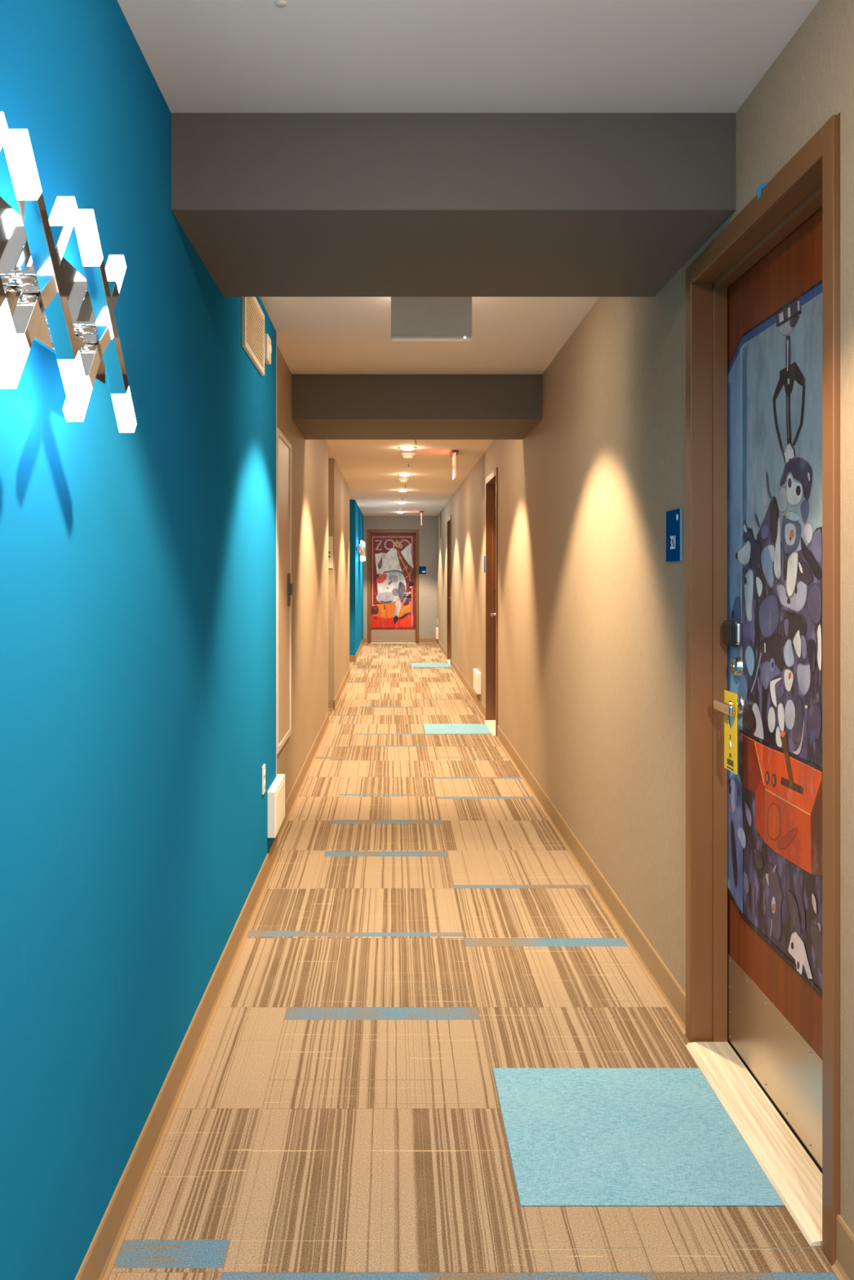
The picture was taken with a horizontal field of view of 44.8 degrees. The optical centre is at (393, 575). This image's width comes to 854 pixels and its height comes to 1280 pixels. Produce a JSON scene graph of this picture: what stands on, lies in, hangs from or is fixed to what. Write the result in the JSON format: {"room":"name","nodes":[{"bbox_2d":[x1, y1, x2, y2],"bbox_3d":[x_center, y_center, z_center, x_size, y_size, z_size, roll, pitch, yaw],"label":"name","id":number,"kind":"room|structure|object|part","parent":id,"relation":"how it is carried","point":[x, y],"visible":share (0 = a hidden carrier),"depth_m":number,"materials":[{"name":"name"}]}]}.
{"room":"hotel corridor","nodes":[
{"label":"hotel corridor","id":0,"kind":"room"},
{"bbox_2d":[0,0,349,1279],"bbox_3d":[-1.222,0.085,5.150,1.357,2.430,16.700,0,0,0],"label":"wall","id":1,"kind":"structure","parent":0,"point":[138,568],"depth_m":2.09,"materials":[{"name":"teal paint"}]},
{"bbox_2d":[0,111,136,432],"bbox_3d":[-0.486,-0.384,1.184,0.114,0.316,1.168,0,0,0],"label":"wall lamp","id":2,"kind":"object","parent":1,"relation":"attached to","point":[45,300],"visible":1,"depth_m":1.38,"materials":[{"name":"silver metal"}]},
{"bbox_3d":[-0.493,-0.399,1.181,0.007,0.148,1.162,0,0,0],"label":"plate","id":3,"kind":"part","parent":2,"relation":"part of","materials":[{"name":"silver mirror"}]},
{"bbox_2d":[74,666,351,1279],"bbox_3d":[-0.548,1.250,5.150,0.044,0.100,16.700,0,0,0],"label":"baseboard","id":4,"kind":"structure","parent":1,"relation":"attached to","point":[98,1263],"depth_m":2.55,"materials":[{"name":"wood"}]},
{"bbox_2d":[241,297,264,375],"bbox_3d":[-0.536,-0.945,3.980,0.014,0.250,0.560,0,0,0],"label":"air vent","id":5,"kind":"object","parent":1,"relation":"in","point":[252,315],"visible":0.81,"depth_m":3.97,"materials":[{"name":"beige plastic"}]},
{"bbox_2d":[262,764,265,795],"bbox_3d":[-0.538,0.850,4.310,0.010,0.116,0.072,0,0,0],"label":"outlet plate","id":6,"kind":"object","parent":1,"relation":"attached to","point":[264,765],"visible":1,"depth_m":4.29,"materials":[{"name":"white plastic"}]},
{"bbox_2d":[264,333,271,364],"bbox_3d":[-0.530,-0.955,4.375,0.032,0.110,0.110,0,0,0],"label":"alarm box","id":7,"kind":"object","parent":1,"relation":"attached to","point":[268,348],"visible":0.8,"depth_m":4.33,"materials":[{"name":"beige plastic"}]},
{"bbox_2d":[266,773,284,838],"bbox_3d":[-0.524,1.032,4.655,0.038,0.200,0.400,0,0,0],"label":"wall box","id":8,"kind":"object","parent":1,"relation":"attached to","point":[276,793],"visible":1,"depth_m":4.51,"materials":[{"name":"white plastic"}]},
{"bbox_2d":[275,331,276,776],"bbox_3d":[-0.556,0.035,4.803,0.030,2.330,0.006,0,0,0],"label":"trim","id":9,"kind":"structure","parent":1,"relation":"attached to","point":[276,331],"depth_m":4.80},
{"bbox_2d":[276,427,293,754],"bbox_3d":[-0.553,0.075,5.310,0.034,1.570,0.680,0,0,0],"label":"electrical panel","id":10,"kind":"object","parent":1,"relation":"attached to","point":[284,585],"visible":0.82,"depth_m":5.29,"materials":[{"name":"beige paint"}]},
{"bbox_3d":[-0.565,0.075,5.300,0.010,1.510,0.580,0,0,0],"label":"panel door","id":11,"kind":"part","parent":10,"relation":"part of","materials":[{"name":"beige paint"}]},
{"bbox_2d":[328,536,333,568],"bbox_3d":[-0.630,-0.220,9.995,0.093,0.310,0.016,0,0,0],"label":"control plate","id":12,"kind":"object","parent":1,"relation":"attached to","point":[330,538],"visible":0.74,"depth_m":9.99,"materials":[{"name":"beige metal"}]},
{"bbox_2d":[328,699,333,710],"bbox_3d":[-1.185,1.250,9.992,1.230,0.100,0.017,0,0,0],"label":"baseboard","id":13,"kind":"structure","parent":1,"relation":"attached to","point":[331,702],"depth_m":9.99,"materials":[{"name":"wood"}]},
{"bbox_2d":[349,499,363,655],"bbox_3d":[-1.235,0.085,17.625,1.330,2.430,4.270,0,0,0],"label":"wall","id":14,"kind":"structure","parent":0,"point":[356,517],"depth_m":15.66,"materials":[{"name":"teal paint"}]},
{"bbox_2d":[349,655,355,662],"bbox_3d":[-1.185,1.250,15.482,1.230,0.100,0.017,0,0,0],"label":"baseboard","id":15,"kind":"structure","parent":14,"relation":"attached to","point":[352,658],"depth_m":15.48,"materials":[{"name":"wood"}]},
{"bbox_2d":[355,639,364,662],"bbox_3d":[-0.561,1.250,17.608,0.017,0.100,4.270,0,0,0],"label":"baseboard","id":16,"kind":"structure","parent":14,"relation":"attached to","point":[362,644],"depth_m":17.11,"materials":[{"name":"wood"}]},
{"bbox_2d":[355,540,365,561],"bbox_3d":[-0.513,-0.384,16.414,0.114,0.316,1.168,0,0,0],"label":"wall lamp","id":17,"kind":"object","parent":14,"relation":"attached to","point":[361,549],"visible":1,"depth_m":16.04,"materials":[{"name":"silver mirror"}]},
{"bbox_2d":[363,515,436,638],"bbox_3d":[-0.450,0.085,19.830,2.900,2.430,0.140,0,0,0],"label":"wall","id":18,"kind":"structure","parent":0,"point":[428,531],"depth_m":19.76,"materials":[{"name":"grey paint"}]},
{"bbox_2d":[367,529,418,643],"bbox_3d":[0.000,0.217,19.820,0.980,2.165,0.180,0,0,0],"label":"door","id":19,"kind":"structure","parent":18,"relation":"in","point":[393,555],"depth_m":19.85,"materials":[{"name":"brown paint"}]},
{"bbox_3d":[0.000,1.163,19.848,0.850,0.234,0.002,0,0,0],"label":"kick plate","id":20,"kind":"part","parent":19,"relation":"part of","materials":[{"name":"silver metal"}]},
{"bbox_2d":[363,638,436,643],"bbox_3d":[0.134,1.250,19.752,1.408,0.100,0.017,0,0,0],"label":"baseboard","id":21,"kind":"structure","parent":18,"relation":"attached to","point":[365,640],"depth_m":19.75,"materials":[{"name":"wood"}]},
{"bbox_2d":[418,566,426,573],"bbox_3d":[0.557,-0.095,19.757,0.136,0.146,0.007,0,0,0],"label":"room sign","id":22,"kind":"object","parent":18,"relation":"attached to","point":[422,570],"visible":1,"depth_m":19.75,"materials":[{"name":"blue plastic"}]},
{"bbox_2d":[116,0,819,515],"bbox_3d":[-0.450,-1.170,8.300,2.900,0.080,23.200,0,0,0],"label":"ceiling","id":23,"kind":"structure","parent":0,"point":[202,55],"depth_m":2.34,"materials":[{"name":"paint"}]},
{"bbox_2d":[274,0,287,8],"bbox_3d":[-0.222,-1.129,2.045,0.026,0.003,0.026,0,0,0],"label":"cap","id":24,"kind":"object","parent":23,"relation":"attached to","point":[279,3],"visible":1,"depth_m":2.04,"materials":[{"name":"white plastic"}]},
{"bbox_2d":[396,508,404,511],"bbox_3d":[0.125,-1.107,17.600,0.140,0.047,0.140,0,0,0],"label":"smoke detector","id":25,"kind":"object","parent":23,"relation":"attached to","point":[397,509],"visible":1,"depth_m":17.56,"materials":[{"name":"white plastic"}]},
{"bbox_2d":[397,478,409,482],"bbox_3d":[0.120,-1.107,12.100,0.140,0.047,0.140,0,0,0],"label":"smoke detector","id":26,"kind":"object","parent":23,"relation":"attached to","point":[401,480],"visible":1,"depth_m":12.05,"materials":[{"name":"white plastic"}]},
{"bbox_2d":[398,473,411,476],"bbox_3d":[0.128,-1.119,11.600,0.150,0.022,0.150,0,0,0],"label":"recessed light","id":27,"kind":"object","parent":23,"relation":"in","point":[400,474],"visible":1,"depth_m":11.56,"materials":[{"name":"white plastic"}]},
{"bbox_2d":[400,453,415,458],"bbox_3d":[0.135,-1.107,9.620,0.140,0.047,0.140,0,0,0],"label":"smoke detector","id":28,"kind":"object","parent":23,"relation":"attached to","point":[406,455],"visible":1,"depth_m":9.58,"materials":[{"name":"white plastic"}]},
{"bbox_2d":[399,446,416,450],"bbox_3d":[0.128,-1.119,9.170,0.150,0.022,0.150,0,0,0],"label":"recessed light","id":29,"kind":"object","parent":23,"relation":"in","point":[406,448],"visible":1,"depth_m":9.13,"materials":[{"name":"white plastic"}]},
{"bbox_2d":[291,373,542,439],"bbox_3d":[0.134,-1.004,6.260,1.408,0.252,0.880,0,0,0],"label":"beam","id":30,"kind":"structure","parent":23,"relation":"attached to","point":[324,406],"depth_m":5.82,"materials":[{"name":"paint"}]},
{"bbox_2d":[419,511,422,525],"bbox_3d":[0.500,-1.005,18.400,0.060,0.250,0.340,0,0,0],"label":"lit sign","id":31,"kind":"object","parent":23,"relation":"hanging from","point":[420,512],"visible":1,"depth_m":18.24,"materials":[{"name":"red plastic"}]},
{"bbox_2d":[391,297,471,341],"bbox_3d":[0.147,-1.020,4.000,0.312,0.221,0.060,0,0,0],"label":"ceiling box","id":32,"kind":"object","parent":23,"relation":"hanging from","point":[412,318],"visible":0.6,"depth_m":3.98,"materials":[{"name":"white plastic"}]},
{"bbox_2d":[171,112,736,297],"bbox_3d":[0.147,-1.012,2.925,1.381,0.237,0.790,0,0,0],"label":"beam","id":33,"kind":"structure","parent":23,"relation":"attached to","point":[271,204],"depth_m":2.53,"materials":[{"name":"paint"}]},
{"bbox_2d":[449,449,458,480],"bbox_3d":[0.560,-1.005,9.500,0.060,0.250,0.340,0,0,0],"label":"lit sign","id":34,"kind":"object","parent":23,"relation":"hanging from","point":[454,453],"visible":1,"depth_m":9.38,"materials":[{"name":"white plastic"}]},
{"bbox_3d":[0.560,-0.994,9.500,0.012,0.228,0.310,0,0,0],"label":"sign panel","id":35,"kind":"part","parent":34,"relation":"part of","materials":[{"name":"plastic"}]},
{"bbox_2d":[107,643,838,1279],"bbox_3d":[-0.450,1.300,8.300,2.900,0.001,23.200,0,0,0],"label":"floor","id":36,"kind":"structure","parent":0,"point":[421,927],"depth_m":2.87,"materials":[{"name":"carpet"}]},
{"bbox_2d":[410,662,450,666],"bbox_3d":[0.541,1.298,14.950,0.558,0.004,0.700,0,0,0],"label":"door mat","id":37,"kind":"object","parent":36,"relation":"on","point":[413,664],"visible":1,"depth_m":14.95,"materials":[{"name":"blue carpet"}]},
{"bbox_2d":[423,724,491,733],"bbox_3d":[0.534,1.298,8.740,0.544,0.004,0.560,0,0,0],"label":"door mat","id":38,"kind":"object","parent":36,"relation":"on","point":[428,728],"visible":1,"depth_m":8.70,"materials":[{"name":"blue carpet"}]},
{"bbox_2d":[493,1067,784,1205],"bbox_3d":[0.534,1.298,2.427,0.544,0.004,0.592,0,0,0],"label":"door mat","id":39,"kind":"object","parent":36,"relation":"on","point":[575,1136],"visible":1,"depth_m":2.38,"materials":[{"name":"blue carpet"}]},
{"bbox_2d":[436,0,853,1234],"bbox_3d":[0.919,0.085,8.280,0.162,2.430,22.960,0,0,0],"label":"wall","id":40,"kind":"structure","parent":0,"point":[592,606],"depth_m":3.72,"materials":[{"name":"beige paint"}]},
{"bbox_2d":[435,626,438,639],"bbox_3d":[0.819,1.085,19.350,0.038,0.200,0.450,0,0,0],"label":"wall box","id":41,"kind":"object","parent":40,"relation":"attached to","point":[437,628],"visible":1,"depth_m":19.12,"materials":[{"name":"white plastic"}]},
{"bbox_2d":[446,515,451,665],"bbox_3d":[0.898,0.217,15.400,0.180,2.165,0.980,0,0,0],"label":"door","id":42,"kind":"structure","parent":40,"relation":"in","point":[449,519],"depth_m":15.84,"materials":[{"name":"brown paint"}]},
{"bbox_2d":[473,668,480,693],"bbox_3d":[0.819,1.035,10.120,0.038,0.200,0.500,0,0,0],"label":"wall box","id":43,"kind":"object","parent":40,"relation":"attached to","point":[477,674],"visible":1,"depth_m":9.88,"materials":[{"name":"white plastic"}]},
{"bbox_2d":[484,466,497,737],"bbox_3d":[0.898,0.217,8.780,0.180,2.165,0.980,0,0,0],"label":"door","id":44,"kind":"structure","parent":40,"relation":"in","point":[491,721],"depth_m":9.21,"materials":[{"name":"brown paint"}]},
{"bbox_2d":[436,639,853,1279],"bbox_3d":[0.830,1.250,8.271,0.017,0.100,22.943,0,0,0],"label":"baseboard","id":45,"kind":"structure","parent":40,"relation":"attached to","point":[671,993],"depth_m":3.77,"materials":[{"name":"wood"}]},
{"bbox_2d":[666,508,682,561],"bbox_3d":[0.835,-0.118,3.078,0.007,0.152,0.156,0,0,0],"label":"room sign","id":46,"kind":"object","parent":40,"relation":"attached to","point":[673,517],"visible":1,"depth_m":3.06,"materials":[{"name":"blue plastic"}]},
{"bbox_2d":[685,115,839,1265],"bbox_3d":[0.898,0.217,2.432,0.180,2.165,0.980,0,0,0],"label":"door","id":47,"kind":"structure","parent":40,"relation":"in","point":[762,298],"depth_m":2.53,"materials":[{"name":"brown paint"}]},
{"bbox_3d":[0.863,0.345,2.700,0.016,0.028,0.137,0,0,0],"label":"lever","id":48,"kind":"part","parent":47,"relation":"part of","materials":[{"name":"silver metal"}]},
{"bbox_2d":[724,689,737,774],"bbox_3d":[0.872,0.404,2.675,0.002,0.204,0.098,0,0,0],"label":"hanger","id":49,"kind":"object","parent":47,"relation":"hanging from","point":[730,735],"visible":0.96,"depth_m":2.67,"materials":[{"name":"yellow paper"}]},
{"bbox_3d":[0.899,0.345,2.757,0.055,0.054,0.054,0,0,0],"label":"handle","id":50,"kind":"part","parent":47,"relation":"part of","materials":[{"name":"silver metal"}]},
{"bbox_2d":[757,182,767,199],"bbox_3d":[0.831,-0.864,2.328,0.014,0.029,0.024,0,0,0],"label":"scrap","id":51,"kind":"object","parent":47,"relation":"on","point":[761,186],"visible":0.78,"depth_m":2.32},
{"bbox_3d":[0.926,1.163,2.432,0.002,0.234,0.850,0,0,0],"label":"kick plate","id":52,"kind":"part","parent":47,"relation":"part of","materials":[{"name":"silver metal"}]}
]}

